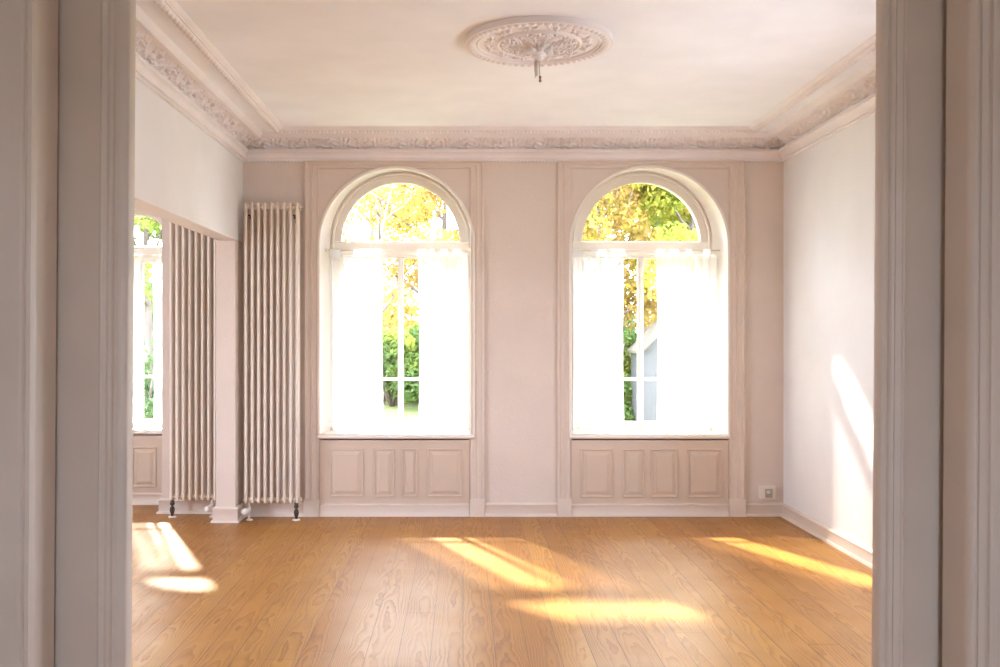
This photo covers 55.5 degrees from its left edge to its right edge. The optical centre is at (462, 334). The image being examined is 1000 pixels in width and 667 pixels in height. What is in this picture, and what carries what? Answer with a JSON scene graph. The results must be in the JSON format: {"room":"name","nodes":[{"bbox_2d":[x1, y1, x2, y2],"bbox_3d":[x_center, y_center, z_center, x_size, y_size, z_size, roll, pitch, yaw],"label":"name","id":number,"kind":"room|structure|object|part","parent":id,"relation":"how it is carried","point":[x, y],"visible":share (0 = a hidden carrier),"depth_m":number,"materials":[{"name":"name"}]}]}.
{"room":"empty living room","nodes":[
{"label":"empty living room","id":0,"kind":"room"},
{"bbox_2d":[162,219,213,498],"bbox_3d":[-2.349,-0.072,8.470,0.577,3.264,0.300,0,0,0],"label":"wall","id":1,"kind":"structure","parent":0,"point":[165,224],"depth_m":8.32,"materials":[{"name":"pink paint"}]},
{"bbox_2d":[135,78,242,242],"bbox_3d":[-1.978,-0.072,5.705,0.163,3.264,5.830,0,0,0],"label":"wall","id":2,"kind":"structure","parent":0,"point":[184,177],"depth_m":6.45,"materials":[{"name":"paint"}]},
{"bbox_2d":[135,4,261,161],"bbox_3d":[-1.790,-1.597,5.490,0.213,0.216,5.398,0,0,0],"label":"crown molding","id":3,"kind":"structure","parent":2,"relation":"attached to","point":[162,66],"depth_m":6.22,"materials":[{"name":"paint"}]},
{"bbox_2d":[131,505,871,666],"bbox_3d":[-0.700,1.620,3.275,8.600,0.120,11.550,0,0,0],"label":"floor","id":4,"kind":"structure","parent":0,"point":[260,591],"depth_m":5.82,"materials":[{"name":"brown wood"}]},
{"bbox_2d":[168,222,215,517],"bbox_3d":[-2.295,0.223,8.160,0.458,2.675,0.207,0,0,0],"label":"radiator","id":5,"kind":"object","parent":4,"relation":"on","point":[172,495],"visible":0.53,"depth_m":8.12,"materials":[{"name":"metal"}]},
{"bbox_2d":[216,240,242,506],"bbox_3d":[-1.978,0.384,8.270,0.163,2.353,0.700,0,0,0],"label":"wall pier","id":6,"kind":"object","parent":4,"relation":"on","point":[229,253],"visible":0.6,"depth_m":7.92,"materials":[{"name":"pink paint"}]},
{"bbox_2d":[241,202,303,520],"bbox_3d":[-1.599,0.223,8.024,0.517,2.675,0.206,0,0,0],"label":"radiator","id":7,"kind":"object","parent":4,"relation":"on","point":[259,208],"visible":1,"depth_m":7.98,"materials":[{"name":"metal"}]},
{"bbox_2d":[136,0,875,131],"bbox_3d":[-0.700,-1.804,3.350,8.600,0.200,11.700,0,0,0],"label":"ceiling","id":8,"kind":"structure","parent":0,"point":[309,62],"depth_m":5.90,"materials":[{"name":"paint"}]},
{"bbox_2d":[154,0,282,132],"bbox_3d":[-1.507,-1.681,5.490,0.080,0.049,4.700,0,0,0],"label":"trim","id":9,"kind":"structure","parent":8,"relation":"attached to","point":[171,8],"depth_m":5.76,"materials":[{"name":"paint"}]},
{"bbox_2d":[278,126,752,133],"bbox_3d":[0.433,-1.681,7.800,3.960,0.049,0.080,0,0,0],"label":"trim","id":10,"kind":"structure","parent":8,"relation":"attached to","point":[287,129],"depth_m":7.79,"materials":[{"name":"paint"}]},
{"bbox_2d":[465,15,612,66],"bbox_3d":[0.436,-1.643,5.490,0.850,0.123,0.850,0,0,16],"label":"rosette","id":11,"kind":"object","parent":8,"relation":"attached to","point":[550,40],"visible":1,"depth_m":5.40,"materials":[{"name":"paint"}]},
{"bbox_2d":[534,60,541,82],"bbox_3d":[0.432,-1.522,5.490,0.044,0.124,0.024,0,0,0],"label":"cable","id":12,"kind":"object","parent":11,"relation":"hanging from","point":[535,61],"visible":1,"depth_m":5.48,"materials":[{"name":"white plastic"}]},
{"bbox_2d":[749,34,875,132],"bbox_3d":[2.373,-1.681,5.490,0.080,0.049,4.700,0,0,0],"label":"trim","id":13,"kind":"structure","parent":8,"relation":"attached to","point":[869,46],"depth_m":6.30,"materials":[{"name":"paint"}]},
{"bbox_2d":[243,137,782,502],"bbox_3d":[0.541,-0.172,8.445,5.043,3.664,0.510,0,0,0],"label":"wall","id":14,"kind":"structure","parent":0,"point":[521,198],"depth_m":8.19,"materials":[{"name":"pink paint"}]},
{"bbox_2d":[156,498,302,522],"bbox_3d":[-2.121,1.496,8.196,1.413,0.128,0.558,0,0,22],"label":"baseboard","id":15,"kind":"structure","parent":14,"relation":"attached to","point":[220,514],"depth_m":8.17,"materials":[{"name":"paint"}]},
{"bbox_2d":[319,439,468,516],"bbox_3d":[-0.590,1.226,8.173,1.290,0.667,0.034,0,0,0],"label":"panelling","id":16,"kind":"object","parent":14,"relation":"attached to","point":[359,477],"visible":1,"depth_m":8.17,"materials":[{"name":"paint"}]},
{"bbox_3d":[-1.002,1.185,8.171,0.294,0.417,0.014,0,0,0],"label":"panel","id":17,"kind":"part","parent":16,"relation":"part of","materials":[{"name":"paint"}]},
{"bbox_3d":[-0.680,1.185,8.171,0.181,0.417,0.014,0,0,0],"label":"panel","id":18,"kind":"part","parent":16,"relation":"part of","materials":[{"name":"paint"}]},
{"bbox_3d":[-0.590,1.506,8.167,1.286,0.108,0.022,0,0,0],"label":"skirting","id":19,"kind":"part","parent":16,"relation":"part of","materials":[{"name":"paint"}]},
{"bbox_3d":[-0.458,1.185,8.171,0.142,0.417,0.014,0,0,0],"label":"panel","id":20,"kind":"part","parent":16,"relation":"part of","materials":[{"name":"paint"}]},
{"bbox_3d":[-0.155,1.185,8.171,0.310,0.417,0.014,0,0,0],"label":"panel","id":21,"kind":"part","parent":16,"relation":"part of","materials":[{"name":"paint"}]},
{"bbox_2d":[303,161,484,516],"bbox_3d":[-0.593,0.031,8.166,1.565,3.058,0.048,0,0,0],"label":"trim","id":22,"kind":"structure","parent":14,"relation":"attached to","point":[311,502],"depth_m":8.17,"materials":[{"name":"paint"}]},
{"bbox_2d":[317,166,474,441],"bbox_3d":[-0.575,-0.276,8.387,1.360,2.390,0.466,0,0,0],"label":"window","id":23,"kind":"structure","parent":14,"relation":"in","point":[330,232],"depth_m":8.51,"materials":[{"name":"paint"}]},
{"bbox_3d":[-0.831,0.056,8.570,0.535,1.515,0.040,0,0,0],"label":"sash","id":24,"kind":"part","parent":23,"relation":"part of","materials":[{"name":"paint"}]},
{"bbox_3d":[-0.575,0.887,8.352,1.344,0.064,0.396,0,0,0],"label":"sill","id":25,"kind":"part","parent":23,"relation":"part of","materials":[{"name":"paint"}]},
{"bbox_2d":[325,249,469,251],"bbox_3d":[-0.571,-0.743,8.350,1.274,0.029,0.030,0,0,0],"label":"curtain rod","id":26,"kind":"object","parent":23,"relation":"attached to","point":[326,250],"visible":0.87,"depth_m":8.34,"materials":[{"name":"paint"}]},
{"bbox_2d":[328,249,383,427],"bbox_3d":[-0.940,0.029,8.354,0.492,1.566,0.048,0,0,-1],"label":"curtain","id":27,"kind":"object","parent":26,"relation":"hanging from","point":[355,281],"visible":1,"depth_m":8.35,"materials":[{"name":"fabric"}]},
{"bbox_2d":[417,249,467,427],"bbox_3d":[-0.177,0.029,8.349,0.446,1.566,0.052,0,0,0],"label":"curtain","id":28,"kind":"object","parent":26,"relation":"hanging from","point":[442,279],"visible":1,"depth_m":8.35,"materials":[{"name":"fabric"}]},
{"bbox_3d":[-0.561,0.834,8.580,1.074,0.042,0.060,0,0,0],"label":"rail","id":29,"kind":"part","parent":23,"relation":"part of","materials":[{"name":"paint"}]},
{"bbox_3d":[-0.291,0.056,8.570,0.535,1.515,0.040,0,0,0],"label":"sash","id":30,"kind":"part","parent":23,"relation":"part of","materials":[{"name":"paint"}]},
{"bbox_2d":[245,132,781,161],"bbox_3d":[0.433,-1.597,8.082,4.658,0.216,0.213,0,0,0],"label":"crown molding","id":31,"kind":"structure","parent":14,"relation":"attached to","point":[271,146],"depth_m":8.14,"materials":[{"name":"paint"}]},
{"bbox_2d":[485,503,556,516],"bbox_3d":[0.498,1.502,8.172,0.618,0.115,0.036,0,0,0],"label":"baseboard","id":32,"kind":"structure","parent":14,"relation":"attached to","point":[491,509],"depth_m":8.17,"materials":[{"name":"paint"}]},
{"bbox_2d":[569,165,729,441],"bbox_3d":[1.605,-0.276,8.387,1.390,2.390,0.466,0,0,0],"label":"window","id":33,"kind":"structure","parent":14,"relation":"in","point":[708,216],"depth_m":8.44,"materials":[{"name":"paint"}]},
{"bbox_3d":[1.331,0.056,8.570,0.535,1.515,0.040,0,0,0],"label":"sash","id":34,"kind":"part","parent":33,"relation":"part of","materials":[{"name":"paint"}]},
{"bbox_3d":[1.600,0.834,8.580,1.074,0.042,0.060,0,0,0],"label":"rail","id":35,"kind":"part","parent":33,"relation":"part of","materials":[{"name":"paint"}]},
{"bbox_2d":[572,249,719,251],"bbox_3d":[1.614,-0.743,8.350,1.333,0.029,0.030,0,0,0],"label":"curtain rod","id":36,"kind":"object","parent":33,"relation":"attached to","point":[572,249],"visible":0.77,"depth_m":8.34,"materials":[{"name":"paint"}]},
{"bbox_2d":[572,249,624,427],"bbox_3d":[1.191,0.032,8.348,0.465,1.571,0.049,0,0,0],"label":"curtain","id":37,"kind":"object","parent":36,"relation":"hanging from","point":[598,280],"visible":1,"depth_m":8.35,"materials":[{"name":"fabric"}]},
{"bbox_2d":[656,249,716,427],"bbox_3d":[1.964,0.032,8.349,0.545,1.571,0.054,0,0,0],"label":"curtain","id":38,"kind":"object","parent":36,"relation":"hanging from","point":[686,284],"visible":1,"depth_m":8.35,"materials":[{"name":"fabric"}]},
{"bbox_3d":[1.869,0.056,8.570,0.535,1.515,0.040,0,0,0],"label":"sash","id":39,"kind":"part","parent":33,"relation":"part of","materials":[{"name":"paint"}]},
{"bbox_3d":[1.605,0.887,8.352,1.374,0.064,0.396,0,0,0],"label":"sill","id":40,"kind":"part","parent":33,"relation":"part of","materials":[{"name":"paint"}]},
{"bbox_2d":[571,439,728,516],"bbox_3d":[1.609,1.226,8.173,1.352,0.667,0.034,0,0,0],"label":"panelling","id":41,"kind":"object","parent":14,"relation":"attached to","point":[610,477],"visible":1,"depth_m":8.17,"materials":[{"name":"paint"}]},
{"bbox_3d":[1.151,1.190,8.171,0.280,0.417,0.014,0,0,0],"label":"panel","id":42,"kind":"part","parent":41,"relation":"part of","materials":[{"name":"paint"}]},
{"bbox_3d":[1.469,1.190,8.171,0.185,0.417,0.014,0,0,0],"label":"panel","id":43,"kind":"part","parent":41,"relation":"part of","materials":[{"name":"paint"}]},
{"bbox_3d":[1.609,1.506,8.167,1.348,0.108,0.022,0,0,0],"label":"skirting","id":44,"kind":"part","parent":41,"relation":"part of","materials":[{"name":"paint"}]},
{"bbox_3d":[1.730,1.190,8.171,0.232,0.417,0.014,0,0,0],"label":"panel","id":45,"kind":"part","parent":41,"relation":"part of","materials":[{"name":"paint"}]},
{"bbox_3d":[2.080,1.190,8.171,0.297,0.417,0.014,0,0,0],"label":"panel","id":46,"kind":"part","parent":41,"relation":"part of","materials":[{"name":"paint"}]},
{"bbox_2d":[557,161,746,516],"bbox_3d":[1.620,0.031,8.166,1.628,3.058,0.048,0,0,0],"label":"trim","id":47,"kind":"structure","parent":14,"relation":"attached to","point":[737,501],"depth_m":8.17,"materials":[{"name":"paint"}]},
{"bbox_2d":[758,486,775,499],"bbox_3d":[2.618,1.356,8.165,0.142,0.116,0.051,0,0,0],"label":"wall outlet","id":48,"kind":"object","parent":14,"relation":"attached to","point":[764,492],"visible":1,"depth_m":8.15,"materials":[{"name":"beige plastic"}]},
{"bbox_2d":[783,113,874,548],"bbox_3d":[2.913,-0.072,5.745,0.300,3.264,5.910,0,0,0],"label":"wall","id":49,"kind":"structure","parent":0,"point":[829,186],"depth_m":7.12,"materials":[{"name":"paint"}]},
{"bbox_2d":[746,503,871,568],"bbox_3d":[2.598,1.502,5.490,0.330,0.115,5.400,0,0,0],"label":"baseboard","id":50,"kind":"structure","parent":49,"relation":"attached to","point":[838,540],"depth_m":7.38,"materials":[{"name":"paint"}]},
{"bbox_2d":[767,59,875,161],"bbox_3d":[2.655,-1.597,5.490,0.213,0.216,5.398,0,0,0],"label":"crown molding","id":51,"kind":"structure","parent":49,"relation":"attached to","point":[853,99],"depth_m":6.94,"materials":[{"name":"paint"}]},
{"bbox_3d":[-3.450,-0.172,8.900,3.100,3.664,0.560,0,0,0],"label":"wall","id":52,"kind":"structure","parent":0,"visible":0},
{"bbox_2d":[132,434,161,504],"bbox_3d":[-3.049,1.236,8.733,0.823,0.647,0.034,0,0,0],"label":"panelling","id":53,"kind":"object","parent":52,"relation":"attached to","point":[147,450],"visible":0.3,"depth_m":8.73,"materials":[{"name":"paint"}]},
{"bbox_3d":[-2.933,1.215,8.731,0.225,0.370,0.014,0,0,0],"label":"panel","id":54,"kind":"part","parent":53,"relation":"part of","materials":[{"name":"paint"}]},
{"bbox_3d":[-3.049,1.506,8.727,0.819,0.108,0.022,0,0,0],"label":"skirting","id":55,"kind":"part","parent":53,"relation":"part of","materials":[{"name":"paint"}]},
{"bbox_2d":[133,208,161,435],"bbox_3d":[-3.060,-0.128,8.907,0.770,2.133,0.386,0,0,0],"label":"window","id":56,"kind":"structure","parent":52,"relation":"in","point":[143,426],"depth_m":9.02,"materials":[{"name":"paint"}]},
{"bbox_3d":[-3.221,0.066,9.050,0.298,1.535,0.040,0,0,0],"label":"sash","id":57,"kind":"part","parent":56,"relation":"part of","materials":[{"name":"paint"}]},
{"bbox_3d":[-3.070,-0.148,9.004,0.670,2.047,0.036,0,0,0],"label":"frame moulding","id":58,"kind":"part","parent":56,"relation":"part of","materials":[{"name":"paint"}]},
{"bbox_3d":[-3.060,0.907,8.872,0.754,0.064,0.316,0,0,0],"label":"sill","id":59,"kind":"part","parent":56,"relation":"part of","materials":[{"name":"paint"}]},
{"bbox_3d":[-2.919,0.066,9.050,0.298,1.535,0.040,0,0,0],"label":"sash","id":60,"kind":"part","parent":56,"relation":"part of","materials":[{"name":"paint"}]},
{"bbox_3d":[-3.070,0.854,9.060,0.600,0.042,0.060,0,0,0],"label":"rail","id":61,"kind":"part","parent":56,"relation":"part of","materials":[{"name":"paint"}]},
{"bbox_3d":[-3.050,-0.743,8.880,0.620,0.029,0.030,0,0,0],"label":"curtain rod","id":62,"kind":"object","parent":56,"relation":"attached to","visible":0},
{"bbox_2d":[133,254,141,422],"bbox_3d":[-3.173,0.036,8.876,0.346,1.581,0.049,0,0,1],"label":"curtain","id":63,"kind":"object","parent":62,"relation":"hanging from","point":[136,262],"visible":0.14,"depth_m":8.88,"materials":[{"name":"fabric"}]},
{"bbox_2d":[152,254,161,423],"bbox_3d":[-2.833,0.036,8.880,0.145,1.581,0.046,0,0,-9],"label":"curtain","id":64,"kind":"object","parent":62,"relation":"hanging from","point":[156,264],"visible":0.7,"depth_m":8.87,"materials":[{"name":"fabric"}]},
{"bbox_3d":[-0.700,-0.072,2.625,8.600,3.264,0.330,0,0,0],"label":"wall","id":65,"kind":"structure","parent":0,"visible":0},
{"bbox_2d":[0,0,57,666],"bbox_3d":[-1.185,0.160,2.504,0.179,2.800,0.148,0,0,0],"label":"door frame","id":66,"kind":"structure","parent":65,"relation":"attached to","point":[28,28],"depth_m":2.44,"materials":[{"name":"paint"}]},
{"bbox_2d":[54,0,135,666],"bbox_3d":[-1.493,0.160,2.619,1.169,2.780,0.052,0,0,0],"label":"door","id":67,"kind":"structure","parent":65,"relation":"in","point":[97,38],"depth_m":2.61,"materials":[{"name":"paint"}]},
{"bbox_2d":[872,0,946,666],"bbox_3d":[1.718,0.160,2.620,1.169,2.780,0.049,0,0,0],"label":"door","id":68,"kind":"structure","parent":65,"relation":"in","point":[908,393],"depth_m":2.61,"materials":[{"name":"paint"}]},
{"bbox_2d":[942,0,999,666],"bbox_3d":[1.379,0.160,2.497,0.179,2.800,0.138,0,0,0],"label":"door frame","id":69,"kind":"structure","parent":65,"relation":"attached to","point":[971,452],"depth_m":2.44,"materials":[{"name":"paint"}]},
{"label":"outside","id":70,"kind":"structure","parent":0,"visible":0},
{"bbox_2d":[144,328,703,429],"bbox_3d":[0.000,0.715,39.250,64.000,2.438,60.000,0,0,0],"label":"ground","id":71,"kind":"structure","parent":70,"point":[411,411],"depth_m":15.48,"materials":[{"name":"green plant"}]},
{"bbox_2d":[134,216,161,406],"bbox_3d":[-5.282,-1.271,16.029,3.462,5.012,3.466,0,0,0],"label":"tree","id":72,"kind":"object","parent":71,"relation":"on","point":[147,225],"visible":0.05,"depth_m":15.91,"materials":[{"name":"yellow plant"}]},
{"bbox_2d":[144,338,153,418],"bbox_3d":[-4.928,0.784,14.680,2.204,1.793,2.432,0,0,-38],"label":"bush","id":73,"kind":"object","parent":71,"relation":"on","point":[148,384],"visible":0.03,"depth_m":14.51,"materials":[{"name":"green plant"}]},
{"bbox_3d":[-4.838,0.878,14.499,1.335,1.142,1.165,0,0,0],"label":"stem","id":74,"kind":"part","parent":73,"relation":"part of","materials":[{"name":"green plant"}]},
{"bbox_2d":[144,291,153,354],"bbox_3d":[-10.543,-0.411,31.285,3.727,2.961,3.082,0,0,0],"label":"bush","id":75,"kind":"object","parent":71,"relation":"on","point":[151,291],"visible":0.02,"depth_m":30.41,"materials":[{"name":"green plant"}]},
{"bbox_2d":[355,184,441,287],"bbox_3d":[-2.208,-2.238,21.932,4.145,6.457,3.843,0,0,-34],"label":"tree","id":76,"kind":"object","parent":71,"relation":"on","point":[371,231],"visible":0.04,"depth_m":21.47,"materials":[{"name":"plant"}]},
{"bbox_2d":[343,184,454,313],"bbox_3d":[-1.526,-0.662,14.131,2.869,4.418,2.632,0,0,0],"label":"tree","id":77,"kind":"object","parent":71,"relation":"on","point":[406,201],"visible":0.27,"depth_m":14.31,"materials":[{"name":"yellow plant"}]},
{"bbox_2d":[382,303,416,305],"bbox_3d":[-1.326,0.174,20.000,6.400,1.793,0.090,0,0,0],"label":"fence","id":78,"kind":"object","parent":71,"relation":"on","point":[384,304],"visible":0.02,"depth_m":19.98,"materials":[{"name":"white"}]},
{"bbox_2d":[342,184,458,330],"bbox_3d":[-0.612,-1.589,17.118,4.191,5.503,3.792,0,0,0],"label":"tree","id":79,"kind":"object","parent":71,"relation":"on","point":[400,230],"visible":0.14,"depth_m":16.98,"materials":[{"name":"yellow plant"}]},
{"bbox_2d":[382,280,418,334],"bbox_3d":[-2.110,-0.433,31.056,3.656,3.179,4.040,0,0,0],"label":"bush","id":80,"kind":"object","parent":71,"relation":"on","point":[409,293],"visible":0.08,"depth_m":30.24,"materials":[{"name":"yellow plant"}]},
{"bbox_2d":[382,321,419,406],"bbox_3d":[-1.084,0.562,16.008,1.915,1.589,1.658,0,0,35],"label":"bush","id":81,"kind":"object","parent":71,"relation":"on","point":[390,336],"visible":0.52,"depth_m":15.41,"materials":[{"name":"green plant"}]},
{"bbox_3d":[-1.196,0.722,15.999,1.035,1.028,0.905,0,0,0],"label":"stem","id":82,"kind":"part","parent":81,"relation":"part of","materials":[{"name":"green plant"}]},
{"bbox_2d":[623,336,629,388],"bbox_3d":[2.012,0.668,14.941,2.072,1.698,1.904,0,0,0],"label":"bush","id":83,"kind":"object","parent":71,"relation":"on","point":[624,375],"visible":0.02,"depth_m":14.31,"materials":[{"name":"green plant"}]},
{"bbox_2d":[623,322,636,420],"bbox_3d":[2.310,0.635,14.505,1.238,1.910,1.308,0,0,38],"label":"bush","id":84,"kind":"object","parent":71,"relation":"on","point":[627,396],"visible":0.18,"depth_m":14.30,"materials":[{"name":"green plant"}]},
{"bbox_2d":[623,291,636,330],"bbox_3d":[4.137,-0.388,31.216,3.216,2.754,3.041,0,0,21],"label":"bush","id":85,"kind":"object","parent":71,"relation":"on","point":[627,318],"visible":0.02,"depth_m":30.68,"materials":[{"name":"green plant"}]},
{"bbox_2d":[582,186,684,330],"bbox_3d":[2.035,-0.983,15.431,3.102,4.733,3.831,0,0,-21],"label":"tree","id":86,"kind":"object","parent":71,"relation":"on","point":[620,215],"visible":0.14,"depth_m":14.42,"materials":[{"name":"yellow plant"}]},
{"bbox_2d":[583,193,690,332],"bbox_3d":[3.196,-2.064,18.035,4.545,6.324,4.991,0,0,6],"label":"tree","id":87,"kind":"object","parent":71,"relation":"on","point":[673,217],"visible":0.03,"depth_m":16.30,"materials":[{"name":"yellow plant"}]},
{"bbox_2d":[627,321,657,420],"bbox_3d":[2.912,0.716,13.750,0.880,1.868,1.100,0,0,0],"label":"garden shed","id":88,"kind":"object","parent":71,"relation":"on","point":[650,336],"visible":0.08,"depth_m":13.30,"materials":[{"name":"wood"}]},
{"bbox_2d":[591,184,697,300],"bbox_3d":[3.846,-1.079,14.738,3.536,4.916,2.992,0,0,-15],"label":"tree","id":89,"kind":"object","parent":71,"relation":"on","point":[653,197],"visible":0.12,"depth_m":14.39,"materials":[{"name":"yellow plant"}]},
{"bbox_2d":[635,287,656,329],"bbox_3d":[7.364,-0.395,30.929,3.666,3.438,3.467,0,0,-25],"label":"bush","id":90,"kind":"object","parent":71,"relation":"on","point":[654,316],"visible":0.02,"depth_m":30.52,"materials":[{"name":"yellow plant"}]}
]}

